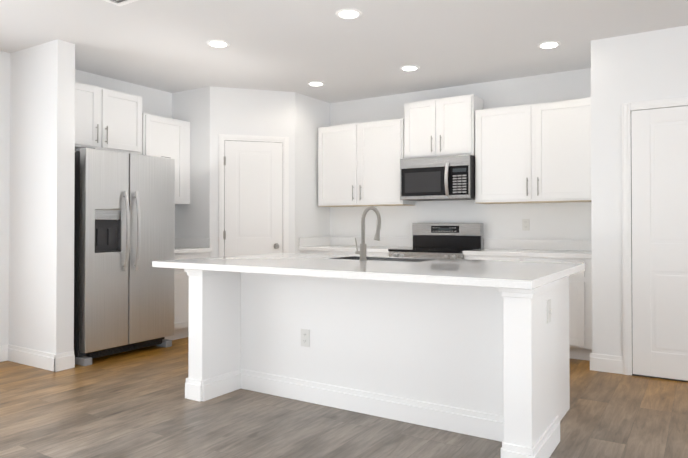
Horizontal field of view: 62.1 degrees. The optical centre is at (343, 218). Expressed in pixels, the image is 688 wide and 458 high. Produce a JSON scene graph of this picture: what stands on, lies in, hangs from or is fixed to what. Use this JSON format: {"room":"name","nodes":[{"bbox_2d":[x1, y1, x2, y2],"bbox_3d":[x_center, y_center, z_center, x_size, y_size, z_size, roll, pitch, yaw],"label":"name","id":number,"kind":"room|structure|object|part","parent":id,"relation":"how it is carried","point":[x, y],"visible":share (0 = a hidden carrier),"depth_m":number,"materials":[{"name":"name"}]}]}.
{"room":"kitchen","nodes":[
{"label":"kitchen","id":0,"kind":"room"},
{"bbox_2d":[9,39,74,353],"bbox_3d":[-2.540,-0.109,4.796,0.705,2.640,0.150,0,-1,32],"label":"wall","id":1,"kind":"structure","parent":0,"point":[42,191],"depth_m":4.66,"materials":[{"name":"white paint"}]},
{"bbox_2d":[7,344,58,371],"bbox_3d":[-2.564,1.143,4.700,0.691,0.135,0.016,0,-1,32],"label":"baseboard","id":2,"kind":"structure","parent":1,"relation":"attached to","point":[26,356],"depth_m":4.67,"materials":[{"name":"white paint"}]},
{"bbox_2d":[0,51,171,345],"bbox_3d":[-3.729,-0.120,3.714,0.150,2.640,9.590,0,-1,32],"label":"wall","id":3,"kind":"structure","parent":0,"point":[156,102],"depth_m":4.91,"materials":[{"name":"white paint"}]},
{"bbox_2d":[0,345,6,361],"bbox_3d":[-4.505,1.119,2.316,0.016,0.135,6.120,0,-1,32],"label":"baseboard","id":4,"kind":"structure","parent":3,"relation":"attached to","point":[3,349],"depth_m":4.86,"materials":[{"name":"white paint"}]},
{"bbox_2d":[75,81,146,154],"bbox_3d":[-2.392,-0.936,5.394,0.315,0.583,0.955,0,-1,32],"label":"upper cabinet","id":5,"kind":"object","parent":3,"relation":"attached to","point":[111,120],"depth_m":5.40,"materials":[{"name":"white wood"}]},
{"bbox_2d":[147,113,186,204],"bbox_3d":[-1.987,-0.611,6.031,0.315,0.900,0.530,0,-1,32],"label":"upper cabinet","id":6,"kind":"object","parent":3,"relation":"attached to","point":[166,137],"depth_m":6.05,"materials":[{"name":"white wood"}]},
{"bbox_2d":[172,86,329,256],"bbox_3d":[-1.052,-0.089,6.689,1.200,2.640,1.400,0,-1,32],"label":"wall","id":7,"kind":"structure","parent":0,"point":[210,114],"depth_m":6.29,"materials":[{"name":"white paint"}]},
{"bbox_2d":[218,134,288,256],"bbox_3d":[-0.973,0.160,6.204,0.760,2.131,0.629,0,-1,-17],"label":"door","id":8,"kind":"structure","parent":7,"relation":"attached to","point":[253,198],"depth_m":6.22,"materials":[{"name":"white paint"}]},
{"bbox_2d":[299,237,330,244],"bbox_3d":[-0.331,0.266,6.674,0.020,0.100,0.640,0,-1,32],"label":"backsplash","id":9,"kind":"structure","parent":7,"relation":"attached to","point":[309,240],"depth_m":6.65,"materials":[{"name":"white stone"}]},
{"bbox_2d":[0,337,687,457],"bbox_3d":[-0.106,1.227,1.412,8.920,0.100,9.790,0,-1,32],"label":"floor","id":10,"kind":"structure","parent":0,"point":[135,403],"depth_m":3.38,"materials":[{"name":"brown wood"}]},
{"bbox_2d":[74,147,174,365],"bbox_3d":[-2.145,0.314,5.261,0.791,1.805,0.935,0,-1,32],"label":"refrigerator","id":11,"kind":"object","parent":10,"relation":"on","point":[124,220],"visible":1,"depth_m":4.98,"materials":[{"name":"grey metal"}]},
{"bbox_3d":[-2.031,-0.033,4.889,0.046,0.085,0.256,0,-1,32],"label":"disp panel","id":12,"kind":"part","parent":11,"relation":"part of","materials":[{"name":"silver metal"}]},
{"bbox_2d":[165,238,211,339],"bbox_3d":[-1.818,0.716,5.967,0.656,1.014,0.615,0,-1,32],"label":"base cabinet","id":13,"kind":"object","parent":10,"relation":"on","point":[188,248],"visible":0.1,"depth_m":5.78,"materials":[{"name":"white wood"}]},
{"bbox_2d":[175,238,211,253],"bbox_3d":[-1.827,0.279,5.977,0.635,0.140,0.615,0,-1,32],"label":"countertop","id":14,"kind":"structure","parent":13,"relation":"on","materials":[{"name":"white stone"}]},
{"bbox_2d":[299,249,388,256],"bbox_3d":[0.152,0.790,6.375,1.150,0.874,0.620,0,-1,32],"label":"base cabinet","id":15,"kind":"object","parent":10,"relation":"on","point":[303,251],"depth_m":6.13,"materials":[{"name":"white"}]},
{"bbox_2d":[299,245,412,252],"bbox_3d":[0.146,0.333,6.372,1.149,0.040,0.640,0,-1,32],"label":"countertop","id":16,"kind":"structure","parent":15,"relation":"on","point":[318,248],"depth_m":6.20,"materials":[{"name":"white stone"}]},
{"bbox_2d":[184,270,581,457],"bbox_3d":[0.221,0.764,3.727,2.296,0.874,1.205,0,-1,32],"label":"kitchen island","id":17,"kind":"object","parent":10,"relation":"on","point":[478,348],"depth_m":3.43,"materials":[{"name":"white"}]},
{"bbox_2d":[301,329,309,346],"bbox_3d":[-0.257,0.786,3.771,0.070,0.115,0.010,0,-1,32],"label":"socket","id":18,"kind":"object","parent":17,"relation":"attached to","point":[305,333],"depth_m":3.77,"materials":[{"name":"white plastic"}]},
{"bbox_2d":[152,254,583,289],"bbox_3d":[0.122,0.308,3.767,2.520,0.041,1.340,0,-1,32],"label":"island countertop","id":19,"kind":"structure","parent":17,"relation":"on","point":[494,274],"depth_m":3.32,"materials":[{"name":"white stone"}]},
{"bbox_2d":[355,206,380,260],"bbox_3d":[0.168,0.101,4.015,0.108,0.378,0.229,0,-1,32],"label":"faucet","id":20,"kind":"object","parent":19,"relation":"on","point":[362,252],"depth_m":3.94,"materials":[{"name":"silver metal"}]},
{"bbox_2d":[328,256,437,261],"bbox_3d":[0.276,0.413,4.142,0.768,0.242,0.408,0,-1,32],"label":"sink","id":21,"kind":"object","parent":19,"relation":"in","point":[369,258],"depth_m":4.31,"materials":[{"name":"metal"}]},
{"bbox_3d":[0.047,1.130,3.448,2.288,0.135,0.546,0,-1,32],"label":"skirting","id":22,"kind":"part","parent":17,"relation":"part of","materials":[{"name":"white paint"}]},
{"bbox_2d":[547,299,551,323],"bbox_3d":[1.049,0.472,2.914,0.016,0.115,0.070,0,-1,32],"label":"switch plate","id":23,"kind":"object","parent":17,"relation":"attached to","point":[549,311],"depth_m":2.91,"materials":[{"name":"white plastic"}]},
{"bbox_2d":[388,223,483,258],"bbox_3d":[0.931,0.633,5.813,0.768,1.178,0.711,0,-1,32],"label":"range","id":24,"kind":"object","parent":10,"relation":"on","point":[444,240],"visible":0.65,"depth_m":5.93,"materials":[{"name":"silver metal"}]},
{"bbox_2d":[462,253,591,360],"bbox_3d":[1.779,0.780,5.348,1.160,0.874,0.620,0,-1,32],"label":"base cabinet","id":25,"kind":"object","parent":10,"relation":"on","point":[580,298],"depth_m":4.86,"materials":[{"name":"white wood"}]},
{"bbox_2d":[463,249,591,260],"bbox_3d":[1.774,0.323,5.343,1.159,0.040,0.640,0,-1,32],"label":"countertop","id":26,"kind":"structure","parent":25,"relation":"on","point":[583,254],"depth_m":5.22,"materials":[{"name":"white stone"}]},
{"bbox_2d":[0,0,687,102],"bbox_3d":[-0.106,-1.513,1.440,8.920,0.100,9.790,0,-1,32],"label":"ceiling","id":27,"kind":"structure","parent":0,"point":[296,46],"depth_m":4.52,"materials":[{"name":"white paint"}]},
{"bbox_2d":[104,0,137,5],"bbox_3d":[-1.454,-1.431,3.603,0.350,0.019,0.350,0,-1,32],"label":"ceiling vent","id":28,"kind":"object","parent":27,"relation":"in","point":[119,2],"visible":0.95,"depth_m":3.77,"materials":[{"name":"white metal"}]},
{"bbox_2d":[206,40,229,47],"bbox_3d":[-1.026,-1.425,4.663,0.188,0.010,0.188,0,-1,32],"label":"recessed light","id":29,"kind":"object","parent":27,"relation":"in","point":[218,43],"visible":0.98,"depth_m":4.64,"materials":[{"name":"white paint"}]},
{"bbox_2d":[307,81,324,85],"bbox_3d":[-0.293,-1.411,5.986,0.188,0.010,0.188,0,-1,32],"label":"recessed light","id":30,"kind":"object","parent":27,"relation":"in","point":[315,83],"visible":1,"depth_m":5.95,"materials":[{"name":"white paint"}]},
{"bbox_2d":[335,8,361,18],"bbox_3d":[0.033,-1.431,4.000,0.188,0.010,0.188,0,-1,32],"label":"recessed light","id":31,"kind":"object","parent":27,"relation":"in","point":[348,13],"visible":0.94,"depth_m":3.98,"materials":[{"name":"white paint"}]},
{"bbox_2d":[400,65,419,70],"bbox_3d":[0.617,-1.417,5.388,0.188,0.010,0.188,0,-1,32],"label":"recessed light","id":32,"kind":"object","parent":27,"relation":"in","point":[409,67],"visible":0.92,"depth_m":5.37,"materials":[{"name":"white paint"}]},
{"bbox_2d":[537,41,560,48],"bbox_3d":[1.682,-1.425,4.692,0.188,0.010,0.188,0,-1,32],"label":"recessed light","id":33,"kind":"object","parent":27,"relation":"in","point":[548,44],"visible":0.94,"depth_m":4.67,"materials":[{"name":"white paint"}]},
{"bbox_2d":[330,68,591,241],"bbox_3d":[2.478,-0.103,5.376,8.570,2.640,0.150,0,-1,32],"label":"wall","id":34,"kind":"structure","parent":0,"point":[561,221],"depth_m":5.92,"materials":[{"name":"white paint"}]},
{"bbox_2d":[318,118,414,205],"bbox_3d":[0.239,-0.609,6.509,1.100,0.915,0.325,0,-1,32],"label":"upper cabinet","id":35,"kind":"object","parent":34,"relation":"attached to","point":[359,163],"depth_m":6.35,"materials":[{"name":"white wood"}]},
{"bbox_2d":[402,94,483,158],"bbox_3d":[1.040,-0.932,6.006,0.765,0.608,0.325,0,-1,32],"label":"upper cabinet","id":36,"kind":"object","parent":34,"relation":"attached to","point":[438,127],"depth_m":5.85,"materials":[{"name":"white wood"}]},
{"bbox_2d":[400,155,474,200],"bbox_3d":[1.001,-0.410,5.937,0.758,0.427,0.474,0,-1,32],"label":"microwave","id":37,"kind":"object","parent":36,"relation":"attached to","point":[443,178],"visible":0.98,"depth_m":5.76,"materials":[{"name":"grey metal"}]},
{"bbox_3d":[0.914,-0.378,5.792,0.728,0.286,0.018,0,-1,32],"label":"glass","id":38,"kind":"part","parent":37,"relation":"part of","materials":[{"name":"black glass"}]},
{"bbox_3d":[1.022,-0.392,5.678,0.034,0.335,0.057,0,-1,32],"label":"handle","id":39,"kind":"part","parent":37,"relation":"part of","materials":[{"name":"silver metal"}]},
{"bbox_2d":[331,237,591,248],"bbox_3d":[1.136,0.261,6.113,3.060,0.100,0.022,0,-1,32],"label":"backsplash","id":40,"kind":"structure","parent":34,"relation":"attached to","point":[488,243],"depth_m":5.80,"materials":[{"name":"white stone"}]},
{"bbox_2d":[522,219,528,230],"bbox_3d":[1.812,0.061,5.701,0.070,0.115,0.010,0,-1,32],"label":"wall outlet","id":41,"kind":"object","parent":34,"relation":"attached to","point":[525,224],"depth_m":5.70,"materials":[{"name":"white plastic"}]},
{"bbox_3d":[1.812,0.061,5.701,0.070,0.115,0.009,0,-1,32],"label":"plate","id":42,"kind":"part","parent":41,"relation":"part of","materials":[{"name":"white plastic"}]},
{"bbox_2d":[474,98,590,203],"bbox_3d":[1.856,-0.619,5.487,1.135,0.915,0.325,0,-1,32],"label":"upper cabinet","id":43,"kind":"object","parent":34,"relation":"attached to","point":[536,153],"depth_m":5.36,"materials":[{"name":"white wood"}]},
{"bbox_2d":[591,25,687,356],"bbox_3d":[4.022,-0.119,3.804,4.280,2.640,0.860,0,-1,32],"label":"wall","id":44,"kind":"structure","parent":0,"point":[644,66],"depth_m":4.50,"materials":[{"name":"white paint"}]},
{"bbox_2d":[622,97,687,381],"bbox_3d":[2.566,0.152,4.197,0.945,2.106,0.023,0,-1,32],"label":"door","id":45,"kind":"structure","parent":44,"relation":"attached to","point":[659,149],"depth_m":4.33,"materials":[{"name":"white paint"}]}
]}

